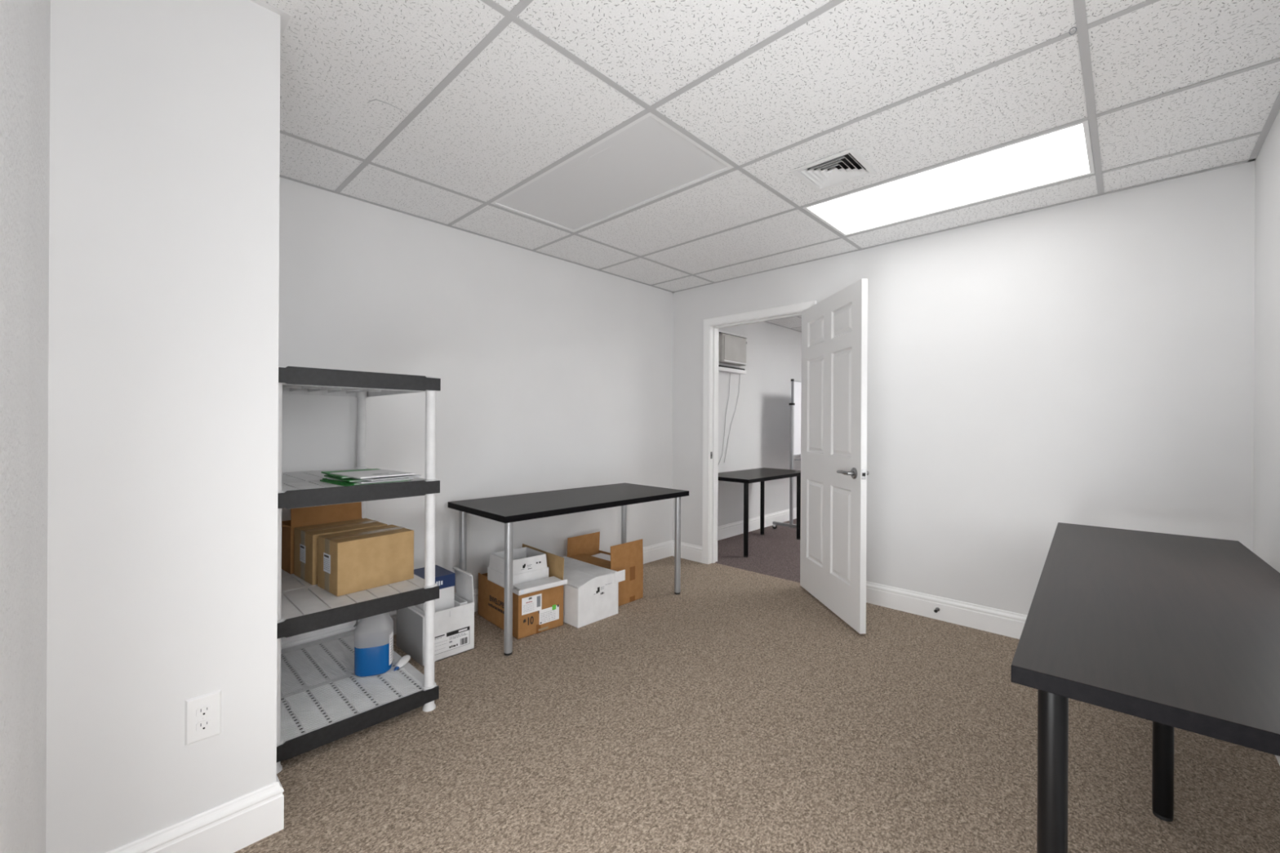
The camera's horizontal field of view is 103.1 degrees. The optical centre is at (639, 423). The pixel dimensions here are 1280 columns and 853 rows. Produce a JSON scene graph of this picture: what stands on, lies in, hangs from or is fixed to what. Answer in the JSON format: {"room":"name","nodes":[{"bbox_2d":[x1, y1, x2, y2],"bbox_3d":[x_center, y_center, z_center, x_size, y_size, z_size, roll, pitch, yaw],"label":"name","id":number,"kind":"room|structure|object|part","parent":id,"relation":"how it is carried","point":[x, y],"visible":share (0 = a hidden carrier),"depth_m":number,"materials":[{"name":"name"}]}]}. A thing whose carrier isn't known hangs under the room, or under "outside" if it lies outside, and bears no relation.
{"room":"back office","nodes":[
{"label":"back office","id":0,"kind":"room"},
{"bbox_2d":[0,0,50,852],"bbox_3d":[-0.615,-0.063,0.369,2.225,2.527,0.120,0,0,44],"label":"wall","id":1,"kind":"structure","parent":0,"point":[24,24],"depth_m":0.85,"materials":[{"name":"paint"}]},
{"bbox_2d":[45,0,279,852],"bbox_3d":[-1.696,-0.068,1.713,1.195,2.527,0.564,0,0,44],"label":"wall pier","id":2,"kind":"object","parent":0,"point":[165,114],"visible":0.73,"depth_m":1.32,"materials":[{"name":"paint"}]},
{"bbox_2d":[106,773,284,852],"bbox_3d":[-1.643,1.125,1.750,1.193,0.140,0.460,0,0,44],"label":"baseboard","id":3,"kind":"object","parent":2,"relation":"attached to","point":[231,826],"visible":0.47,"depth_m":1.41,"materials":[{"name":"white paint"}]},
{"bbox_2d":[184,689,221,745],"bbox_3d":[-1.185,0.799,1.381,0.009,0.122,0.076,0,0,44],"label":"wall outlet","id":4,"kind":"object","parent":2,"relation":"attached to","point":[202,721],"visible":1,"depth_m":1.38,"materials":[{"name":"white plastic"}]},
{"bbox_2d":[195,719,211,731],"bbox_3d":[-1.183,0.818,1.379,0.003,0.027,0.031,0,0,44],"label":"receptacle","id":5,"kind":"object","parent":4,"relation":"attached to","point":[202,725],"depth_m":1.38,"materials":[{"name":"grey plastic"}]},
{"bbox_2d":[195,704,211,716],"bbox_3d":[-1.183,0.779,1.379,0.003,0.027,0.031,0,0,44],"label":"receptacle","id":6,"kind":"object","parent":4,"relation":"attached to","point":[202,710],"depth_m":1.38,"materials":[{"name":"grey plastic"}]},
{"bbox_2d":[278,177,673,592],"bbox_3d":[-1.055,-0.065,3.332,0.120,2.527,3.789,0,0,44],"label":"wall","id":7,"kind":"structure","parent":0,"point":[555,374],"depth_m":3.24,"materials":[{"name":"paint"}]},
{"bbox_2d":[280,540,702,649],"bbox_3d":[-0.695,1.130,3.371,0.355,0.140,3.225,0,0,44],"label":"baseboard","id":8,"kind":"structure","parent":7,"relation":"attached to","point":[655,552],"depth_m":3.24,"materials":[{"name":"white paint"}]},
{"bbox_2d":[233,518,1279,852],"bbox_3d":[1.572,1.272,3.175,4.500,0.120,7.269,0,0,44],"label":"floor","id":9,"kind":"structure","parent":0,"point":[735,711],"depth_m":1.87,"materials":[{"name":"carpet"}]},
{"bbox_2d":[276,365,440,773],"bbox_3d":[-1.373,0.499,2.235,0.896,1.396,0.598,0,0,44],"label":"shelving unit","id":10,"kind":"object","parent":9,"relation":"on","point":[321,700],"visible":0.59,"depth_m":2.04,"materials":[{"name":"white plastic"}]},
{"bbox_3d":[-1.260,0.508,1.750,0.052,1.378,0.052,0,0,44],"label":"post","id":11,"kind":"part","parent":10,"relation":"part of","materials":[{"name":"white plastic"}]},
{"bbox_2d":[281,502,361,573],"bbox_3d":[-1.592,0.504,2.448,0.200,0.357,0.401,0,0,40],"label":"cardboard box","id":12,"kind":"object","parent":10,"relation":"on","point":[314,515],"visible":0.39,"depth_m":2.38,"materials":[{"name":"brown cardboard"}]},
{"bbox_2d":[293,518,387,585],"bbox_3d":[-1.377,0.577,2.343,0.236,0.214,0.312,0,0,40],"label":"cardboard box","id":13,"kind":"object","parent":10,"relation":"on","point":[305,538],"visible":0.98,"depth_m":2.24,"materials":[{"name":"beige cardboard"}]},
{"bbox_3d":[-1.492,0.507,2.715,0.052,1.378,0.052,0,0,44],"label":"post","id":14,"kind":"part","parent":10,"relation":"part of","materials":[{"name":"white plastic"}]},
{"bbox_2d":[320,479,405,486],"bbox_3d":[-1.153,0.238,2.119,0.300,0.006,0.226,0,0,40],"label":"folder","id":15,"kind":"object","parent":10,"relation":"on","point":[322,480],"visible":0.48,"depth_m":2.02,"materials":[{"name":"green"}]},
{"bbox_2d":[322,477,410,484],"bbox_3d":[-1.143,0.233,2.125,0.300,0.006,0.226,0,0,38],"label":"folder","id":16,"kind":"object","parent":15,"relation":"on","point":[326,479],"visible":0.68,"depth_m":2.03,"materials":[{"name":"green"}]},
{"bbox_2d":[324,475,406,482],"bbox_3d":[-1.153,0.222,2.138,0.300,0.006,0.226,0,0,42],"label":"folder","id":17,"kind":"object","parent":16,"relation":"on","point":[349,480],"visible":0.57,"depth_m":2.00,"materials":[{"name":"green"}]},
{"bbox_2d":[351,474,421,480],"bbox_3d":[-1.089,0.217,2.113,0.280,0.005,0.216,0,0,32],"label":"document","id":18,"kind":"object","parent":17,"relation":"on","point":[412,475],"visible":0.46,"depth_m":2.02,"materials":[{"name":"white paper"}]},
{"bbox_2d":[320,468,378,478],"bbox_3d":[-1.191,0.211,2.170,0.300,0.006,0.226,0,0,45],"label":"folder","id":19,"kind":"object","parent":18,"relation":"on","point":[327,473],"visible":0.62,"depth_m":2.18,"materials":[{"name":"green"}]},
{"bbox_2d":[329,469,414,478],"bbox_3d":[-1.105,0.206,2.101,0.280,0.005,0.216,0,0,38],"label":"document","id":20,"kind":"object","parent":19,"relation":"on","point":[378,473],"visible":1,"depth_m":2.07,"materials":[{"name":"white paper"}]},
{"bbox_2d":[370,475,416,479],"bbox_3d":[-1.015,0.215,2.066,0.085,0.001,0.180,0,0,32],"label":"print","id":21,"kind":"object","parent":18,"relation":"on","point":[402,476],"depth_m":2.05,"materials":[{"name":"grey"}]},
{"bbox_2d":[327,477,413,483],"bbox_3d":[-1.121,0.227,2.116,0.280,0.005,0.216,0,0,35],"label":"document","id":22,"kind":"object","parent":16,"relation":"on","point":[396,479],"visible":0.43,"depth_m":2.03,"materials":[{"name":"white paper"}]},
{"bbox_2d":[363,477,408,481],"bbox_3d":[-1.049,0.226,2.066,0.085,0.001,0.180,0,0,35],"label":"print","id":23,"kind":"object","parent":22,"relation":"on","point":[396,479],"depth_m":2.05,"materials":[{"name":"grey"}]},
{"bbox_2d":[317,524,413,596],"bbox_3d":[-1.181,0.578,2.197,0.205,0.214,0.314,0,0,39],"label":"cardboard box","id":24,"kind":"object","parent":10,"relation":"on","point":[349,562],"visible":1,"depth_m":2.12,"materials":[{"name":"beige cardboard"}]},
{"bbox_2d":[354,612,393,676],"bbox_3d":[-1.199,0.944,2.289,0.157,0.322,0.152,0,0,-20],"label":"jug","id":25,"kind":"object","parent":10,"relation":"on","point":[373,635],"visible":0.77,"depth_m":2.23,"materials":[{"name":"blue plastic"}]},
{"bbox_2d":[390,635,393,661],"bbox_3d":[-1.121,1.011,2.301,0.003,0.099,0.064,0,0,-15],"label":"print","id":26,"kind":"object","parent":25,"relation":"attached to","point":[391,636],"depth_m":2.28,"materials":[{"name":"grey paper"}]},
{"bbox_2d":[393,654,410,671],"bbox_3d":[-1.087,1.092,2.317,0.044,0.027,0.130,0,0,-3],"label":"squeeze bottle","id":27,"kind":"object","parent":10,"relation":"on","point":[404,660],"visible":1,"depth_m":2.31,"materials":[{"name":"white plastic"}]},
{"bbox_3d":[-0.885,0.510,2.141,0.052,1.378,0.052,0,0,44],"label":"post","id":28,"kind":"part","parent":10,"relation":"part of","materials":[{"name":"white plastic"}]},
{"bbox_2d":[396,606,424,666],"bbox_3d":[-1.183,1.077,2.630,0.336,0.240,0.022,0,0,44],"label":"case","id":29,"kind":"object","parent":9,"relation":"on","point":[410,622],"visible":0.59,"depth_m":2.60,"materials":[{"name":"grey plastic"}]},
{"bbox_2d":[410,566,474,662],"bbox_3d":[-1.092,0.998,2.735,0.342,0.398,0.250,0,0,44],"label":"cardboard box","id":30,"kind":"object","parent":9,"relation":"on","point":[454,626],"visible":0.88,"depth_m":2.65,"materials":[{"name":"grey cardboard"}]},
{"bbox_2d":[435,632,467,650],"bbox_3d":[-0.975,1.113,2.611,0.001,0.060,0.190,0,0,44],"label":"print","id":31,"kind":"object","parent":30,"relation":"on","point":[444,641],"depth_m":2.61,"materials":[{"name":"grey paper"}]},
{"bbox_2d":[434,626,469,655],"bbox_3d":[-0.973,1.116,2.614,0.001,0.093,0.207,0,0,44],"label":"print","id":32,"kind":"object","parent":30,"relation":"attached to","point":[456,638],"depth_m":2.62,"materials":[{"name":"black"}]},
{"bbox_2d":[448,636,467,648],"bbox_3d":[-0.944,1.139,2.643,0.001,0.033,0.099,0,0,44],"label":"print","id":33,"kind":"object","parent":30,"relation":"attached to","point":[455,642],"depth_m":2.64,"materials":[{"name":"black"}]},
{"bbox_3d":[-1.106,1.168,2.736,0.300,0.048,0.221,0,0,44],"label":"box","id":34,"kind":"object","parent":30,"relation":"in","visible":0},
{"bbox_2d":[413,564,455,612],"bbox_3d":[-1.129,0.971,2.733,0.226,0.345,0.169,0,0,44],"label":"lidded box","id":35,"kind":"object","parent":34,"relation":"on","point":[445,579],"visible":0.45,"depth_m":2.69,"materials":[{"name":"white cardboard"}]},
{"bbox_3d":[-1.128,0.832,2.733,0.226,0.067,0.169,0,0,44],"label":"lid","id":36,"kind":"part","parent":35,"relation":"part of","materials":[{"name":"blue cardboard"}]},
{"bbox_2d":[453,595,467,607],"bbox_3d":[-1.033,1.046,2.790,0.270,0.195,0.043,0,0,44],"label":"insert","id":37,"kind":"object","parent":34,"relation":"on","point":[458,601],"visible":0.14,"depth_m":2.73,"materials":[{"name":"cardboard"}]},
{"bbox_2d":[478,543,564,639],"bbox_3d":[-0.734,1.000,3.113,0.308,0.398,0.502,0,0,-43],"label":"cardboard box","id":38,"kind":"object","parent":9,"relation":"on","point":[538,611],"visible":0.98,"depth_m":2.98,"materials":[{"name":"brown cardboard"}]},
{"bbox_2d":[488,603,504,613],"bbox_3d":[-0.844,1.095,3.006,0.001,0.018,0.230,0,0,-43],"label":"print","id":39,"kind":"object","parent":38,"relation":"attached to","point":[496,608],"depth_m":3.01},
{"bbox_2d":[489,595,504,608],"bbox_3d":[-0.847,1.055,3.009,0.002,0.033,0.191,0,0,-43],"label":"print","id":40,"kind":"object","parent":38,"relation":"on","point":[492,598],"depth_m":3.01},
{"bbox_2d":[487,546,548,588],"bbox_3d":[-0.741,0.871,3.092,0.272,0.160,0.255,0,0,-43],"label":"cardboard box","id":41,"kind":"object","parent":38,"relation":"on","point":[529,564],"visible":0.88,"depth_m":3.03,"materials":[{"name":"white cardboard"}]},
{"bbox_2d":[528,616,533,625],"bbox_3d":[-0.619,1.115,2.879,0.036,0.046,0.001,0,0,-43],"label":"print","id":42,"kind":"object","parent":38,"relation":"attached to","point":[531,616],"depth_m":2.88},
{"bbox_2d":[524,595,540,611],"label":"print","id":43,"kind":"object","parent":38,"relation":"attached to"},
{"bbox_2d":[512,576,567,595],"bbox_3d":[-0.588,0.936,2.956,0.318,0.028,0.117,0,0,-42],"label":"lid","id":44,"kind":"object","parent":38,"relation":"on","point":[526,588],"visible":0.9,"depth_m":2.92,"materials":[{"name":"white cardboard"}]},
{"bbox_2d":[541,609,555,622],"bbox_3d":[-0.534,1.119,2.958,0.100,0.052,0.001,0,0,-43],"label":"print","id":45,"kind":"object","parent":38,"relation":"attached to","point":[553,610],"depth_m":2.96},
{"bbox_2d":[447,483,688,655],"bbox_3d":[-0.403,0.837,3.320,1.455,0.730,0.664,0,0,-45],"label":"desk","id":46,"kind":"object","parent":9,"relation":"on","point":[507,509],"visible":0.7,"depth_m":3.03,"materials":[{"name":"black laminate"}]},
{"bbox_3d":[-1.061,0.847,3.041,0.043,0.678,0.043,0,0,-45],"label":"leg","id":47,"kind":"part","parent":46,"relation":"part of","materials":[{"name":"silver metal"}]},
{"bbox_3d":[-0.684,0.849,2.644,0.043,0.678,0.043,0,0,-45],"label":"leg","id":48,"kind":"part","parent":46,"relation":"part of","materials":[{"name":"silver metal"}]},
{"bbox_3d":[-0.126,0.852,3.973,0.043,0.678,0.043,0,0,-45],"label":"leg","id":49,"kind":"part","parent":46,"relation":"part of","materials":[{"name":"silver metal"}]},
{"bbox_3d":[0.267,0.855,3.600,0.043,0.678,0.043,0,0,-45],"label":"leg","id":50,"kind":"part","parent":46,"relation":"part of","materials":[{"name":"silver metal"}]},
{"bbox_2d":[561,555,625,627],"bbox_3d":[-0.435,1.065,3.317,0.574,0.272,0.383,0,0,44],"label":"cardboard box","id":51,"kind":"object","parent":9,"relation":"on","point":[590,593],"visible":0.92,"depth_m":3.10,"materials":[{"name":"white cardboard"}]},
{"bbox_3d":[-0.509,0.950,3.241,0.552,0.028,0.171,0,0,44],"label":"lid panel","id":52,"kind":"part","parent":51,"relation":"part of","materials":[{"name":"white cardboard"}]},
{"bbox_3d":[-0.405,0.943,3.360,0.559,0.015,0.165,0,0,44],"label":"lid panel","id":53,"kind":"part","parent":51,"relation":"part of","materials":[{"name":"white cardboard"}]},
{"bbox_2d":[595,586,603,594],"bbox_3d":[-0.243,1.022,3.108,0.001,0.050,0.065,0,0,44],"label":"print","id":54,"kind":"object","parent":51,"relation":"attached to","point":[599,590],"depth_m":3.10,"materials":[{"name":"black"}]},
{"bbox_2d":[566,531,643,606],"bbox_3d":[-0.249,0.999,3.560,0.456,0.405,0.305,0,0,43],"label":"cardboard box","id":55,"kind":"object","parent":9,"relation":"on","point":[628,557],"visible":0.66,"depth_m":3.47,"materials":[{"name":"brown cardboard"}]},
{"bbox_2d":[591,553,610,560],"bbox_3d":[-0.223,0.968,3.635,0.336,0.018,0.140,0,0,44],"label":"paper stack","id":56,"kind":"object","parent":55,"relation":"on","point":[602,556],"visible":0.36,"depth_m":3.67,"materials":[{"name":"white paper"}]},
{"bbox_2d":[718,467,800,557],"bbox_3d":[1.176,0.853,5.108,0.560,0.715,1.200,0,0,44],"label":"desk","id":57,"kind":"object","parent":9,"relation":"on","point":[745,477],"visible":0.69,"depth_m":5.01,"materials":[{"name":"black laminate"}]},
{"bbox_3d":[0.962,0.866,4.611,0.044,0.663,0.044,0,0,44],"label":"leg","id":58,"kind":"part","parent":57,"relation":"part of","materials":[{"name":"black paint"}]},
{"bbox_3d":[1.337,0.868,5.552,0.044,0.663,0.044,0,0,44],"label":"leg","id":59,"kind":"part","parent":57,"relation":"part of","materials":[{"name":"black paint"}]},
{"bbox_3d":[1.665,0.870,5.329,0.044,0.663,0.044,0,0,44],"label":"leg","id":60,"kind":"part","parent":57,"relation":"part of","materials":[{"name":"black paint"}]},
{"bbox_2d":[772,378,801,528],"bbox_3d":[2.138,0.358,6.135,0.497,1.715,1.260,0,0,44],"label":"whiteboard","id":61,"kind":"object","parent":9,"relation":"on","point":[795,406],"visible":0.37,"depth_m":5.74,"materials":[{"name":"white plastic"}]},
{"bbox_3d":[1.703,0.481,5.706,0.028,1.375,0.028,0,0,44],"label":"post","id":62,"kind":"part","parent":61,"relation":"part of","materials":[{"name":"silver metal"}]},
{"bbox_3d":[2.128,-0.059,6.147,0.022,0.850,1.190,0,0,44],"label":"board frame","id":63,"kind":"part","parent":61,"relation":"part of","materials":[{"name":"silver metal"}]},
{"bbox_2d":[1010,522,1279,852],"bbox_3d":[1.594,0.845,1.544,0.574,0.735,1.970,0,0,42],"label":"desk","id":64,"kind":"object","parent":9,"relation":"on","point":[1171,631],"visible":1,"depth_m":1.13,"materials":[{"name":"black laminate"}]},
{"bbox_3d":[0.805,0.855,0.993,0.047,0.683,0.047,0,0,42],"label":"leg","id":65,"kind":"part","parent":64,"relation":"part of","materials":[{"name":"black paint"}]},
{"bbox_3d":[1.613,0.859,1.567,0.047,0.683,0.047,0,0,42],"label":"leg","id":66,"kind":"part","parent":64,"relation":"part of","materials":[{"name":"black paint"}]},
{"bbox_2d":[717,321,801,526],"bbox_3d":[1.396,-0.052,5.976,0.120,2.527,3.180,0,0,44],"label":"wall","id":67,"kind":"structure","parent":0,"point":[759,435],"depth_m":5.87,"materials":[{"name":"paint"}]},
{"bbox_2d":[718,329,747,373],"bbox_3d":[0.972,-0.751,5.360,0.115,0.410,0.600,0,0,44],"label":"air conditioner","id":68,"kind":"object","parent":67,"relation":"attached to","point":[731,347],"depth_m":5.29,"materials":[{"name":"white paint"}]},
{"bbox_2d":[718,373,740,464],"bbox_3d":[0.947,-0.045,5.403,0.008,0.992,0.417,0,0,44],"label":"hanging cable","id":69,"kind":"object","parent":68,"relation":"hanging from","point":[730,373],"visible":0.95,"depth_m":5.39,"materials":[{"name":"grey plastic"}]},
{"bbox_3d":[0.959,-0.774,5.344,0.093,0.293,0.462,0,0,44],"label":"casing","id":70,"kind":"part","parent":68,"relation":"part of","materials":[{"name":"white plastic"}]},
{"bbox_2d":[718,366,746,373],"bbox_3d":[0.943,-0.563,5.367,0.065,0.035,0.570,0,0,44],"label":"shelf","id":71,"kind":"object","parent":68,"relation":"attached to","point":[726,369],"depth_m":5.36,"materials":[{"name":"white paint"}]},
{"bbox_2d":[719,329,747,338],"bbox_3d":[0.952,-0.948,5.381,0.055,0.016,0.600,0,0,44],"label":"shelf","id":72,"kind":"object","parent":68,"relation":"attached to","point":[720,331],"depth_m":5.37,"materials":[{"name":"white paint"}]},
{"bbox_3d":[0.996,-0.773,5.310,0.008,0.235,0.410,0,0,44],"label":"panel","id":73,"kind":"part","parent":68,"relation":"part of","materials":[{"name":"white plastic"}]},
{"bbox_3d":[1.000,-0.642,5.312,0.009,0.018,0.420,0,0,44],"label":"trim","id":74,"kind":"part","parent":68,"relation":"part of","materials":[{"name":"white paint"}]},
{"bbox_2d":[717,506,796,540],"bbox_3d":[2.862,1.149,4.564,3.960,0.140,3.180,0,0,44],"label":"baseboard","id":75,"kind":"structure","parent":67,"relation":"attached to","point":[733,529],"depth_m":5.75,"materials":[{"name":"white paint"}]},
{"bbox_2d":[249,0,1279,332],"bbox_3d":[1.622,-1.293,3.141,4.400,0.201,7.269,0,0,44],"label":"ceiling","id":76,"kind":"structure","parent":0,"point":[436,111],"depth_m":1.87,"materials":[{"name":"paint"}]},
{"bbox_2d":[490,111,733,232],"bbox_3d":[-0.189,-1.255,2.586,1.194,0.101,0.585,0,0,44],"label":"ceiling light","id":77,"kind":"object","parent":76,"relation":"attached to","point":[647,159],"visible":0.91,"depth_m":2.49,"materials":[{"name":"white plastic"}]},
{"bbox_2d":[790,147,876,191],"bbox_3d":[0.919,-1.219,2.409,0.292,0.082,0.292,0,0,44],"label":"ceiling vent","id":78,"kind":"object","parent":76,"relation":"in","point":[847,166],"visible":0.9,"depth_m":2.43,"materials":[{"name":"white metal"}]},
{"bbox_2d":[803,120,1094,235],"bbox_3d":[1.535,-1.246,2.623,1.194,0.101,0.584,0,0,44],"label":"ceiling light","id":79,"kind":"object","parent":76,"relation":"attached to","point":[1065,153],"visible":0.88,"depth_m":2.52,"materials":[{"name":"white plastic"}]},
{"bbox_2d":[671,160,1255,615],"bbox_3d":[1.777,-0.050,3.324,4.220,2.527,0.120,0,0,44],"label":"wall","id":80,"kind":"structure","parent":0,"point":[1088,362],"depth_m":2.83,"materials":[{"name":"paint"}]},
{"bbox_2d":[708,311,803,564],"bbox_3d":[0.961,0.178,4.106,0.918,2.063,0.128,0,0,44],"label":"trim","id":81,"kind":"structure","parent":80,"relation":"attached to","point":[714,329],"depth_m":4.39,"materials":[{"name":"white paint"}]},
{"bbox_2d":[702,300,816,564],"bbox_3d":[0.913,0.154,4.055,1.012,2.110,0.019,0,0,44],"label":"trim","id":82,"kind":"structure","parent":80,"relation":"attached to","point":[798,307],"depth_m":4.37,"materials":[{"name":"white paint"}]},
{"bbox_2d":[800,278,869,634],"bbox_3d":[1.239,0.185,3.320,0.157,2.018,0.887,0,0,-4],"label":"door","id":83,"kind":"structure","parent":80,"relation":"in","point":[834,473],"depth_m":3.19,"materials":[{"name":"white paint"}]},
{"bbox_3d":[1.222,0.676,3.510,0.035,0.565,0.266,0,0,-4],"label":"panel","id":84,"kind":"part","parent":83,"relation":"part of","materials":[{"name":"white paint"}]},
{"bbox_3d":[1.230,-0.633,3.510,0.035,0.177,0.266,0,0,-4],"label":"panel","id":85,"kind":"part","parent":83,"relation":"part of","materials":[{"name":"white paint"}]},
{"bbox_3d":[1.227,-0.126,3.510,0.035,0.656,0.266,0,0,-4],"label":"panel","id":86,"kind":"part","parent":83,"relation":"part of","materials":[{"name":"white paint"}]},
{"bbox_3d":[1.251,0.676,3.133,0.035,0.565,0.266,0,0,-4],"label":"panel","id":87,"kind":"part","parent":83,"relation":"part of","materials":[{"name":"white paint"}]},
{"bbox_3d":[1.255,-0.126,3.133,0.035,0.656,0.266,0,0,-4],"label":"panel","id":88,"kind":"part","parent":83,"relation":"part of","materials":[{"name":"white paint"}]},
{"bbox_3d":[1.258,-0.633,3.133,0.035,0.177,0.266,0,0,-4],"label":"panel","id":89,"kind":"part","parent":83,"relation":"part of","materials":[{"name":"white paint"}]},
{"bbox_3d":[1.215,0.289,2.998,0.061,0.066,0.152,0,0,-4],"label":"lever handle","id":90,"kind":"part","parent":83,"relation":"part of","materials":[{"name":"silver metal"}]},
{"bbox_3d":[1.272,0.289,2.887,0.025,0.056,0.002,0,0,-4],"label":"latch plate","id":91,"kind":"part","parent":83,"relation":"part of","materials":[{"name":"silver metal"}]},
{"bbox_2d":[933,607,939,613],"bbox_3d":[1.827,1.149,3.130,0.024,0.024,0.052,0,0,44],"label":"door stop","id":92,"kind":"object","parent":80,"relation":"attached to","point":[937,609],"visible":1,"depth_m":3.13,"materials":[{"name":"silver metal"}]},
{"bbox_2d":[866,581,1026,639],"bbox_3d":[2.015,1.145,2.996,2.053,0.140,0.016,0,0,44],"label":"baseboard","id":93,"kind":"structure","parent":80,"relation":"attached to","point":[1009,624],"depth_m":3.11,"materials":[{"name":"white paint"}]},
{"bbox_2d":[1253,110,1279,573],"bbox_3d":[1.500,-0.051,0.882,0.120,2.527,3.789,0,0,44],"label":"wall","id":94,"kind":"structure","parent":0,"point":[1266,483],"depth_m":2.08,"materials":[{"name":"paint"}]},
{"bbox_2d":[1275,755,1279,765],"bbox_3d":[1.480,1.142,0.966,0.016,0.140,3.651,0,0,44],"label":"baseboard","id":95,"kind":"structure","parent":94,"relation":"attached to","point":[1277,757],"depth_m":1.82,"materials":[{"name":"white paint"}]}
]}

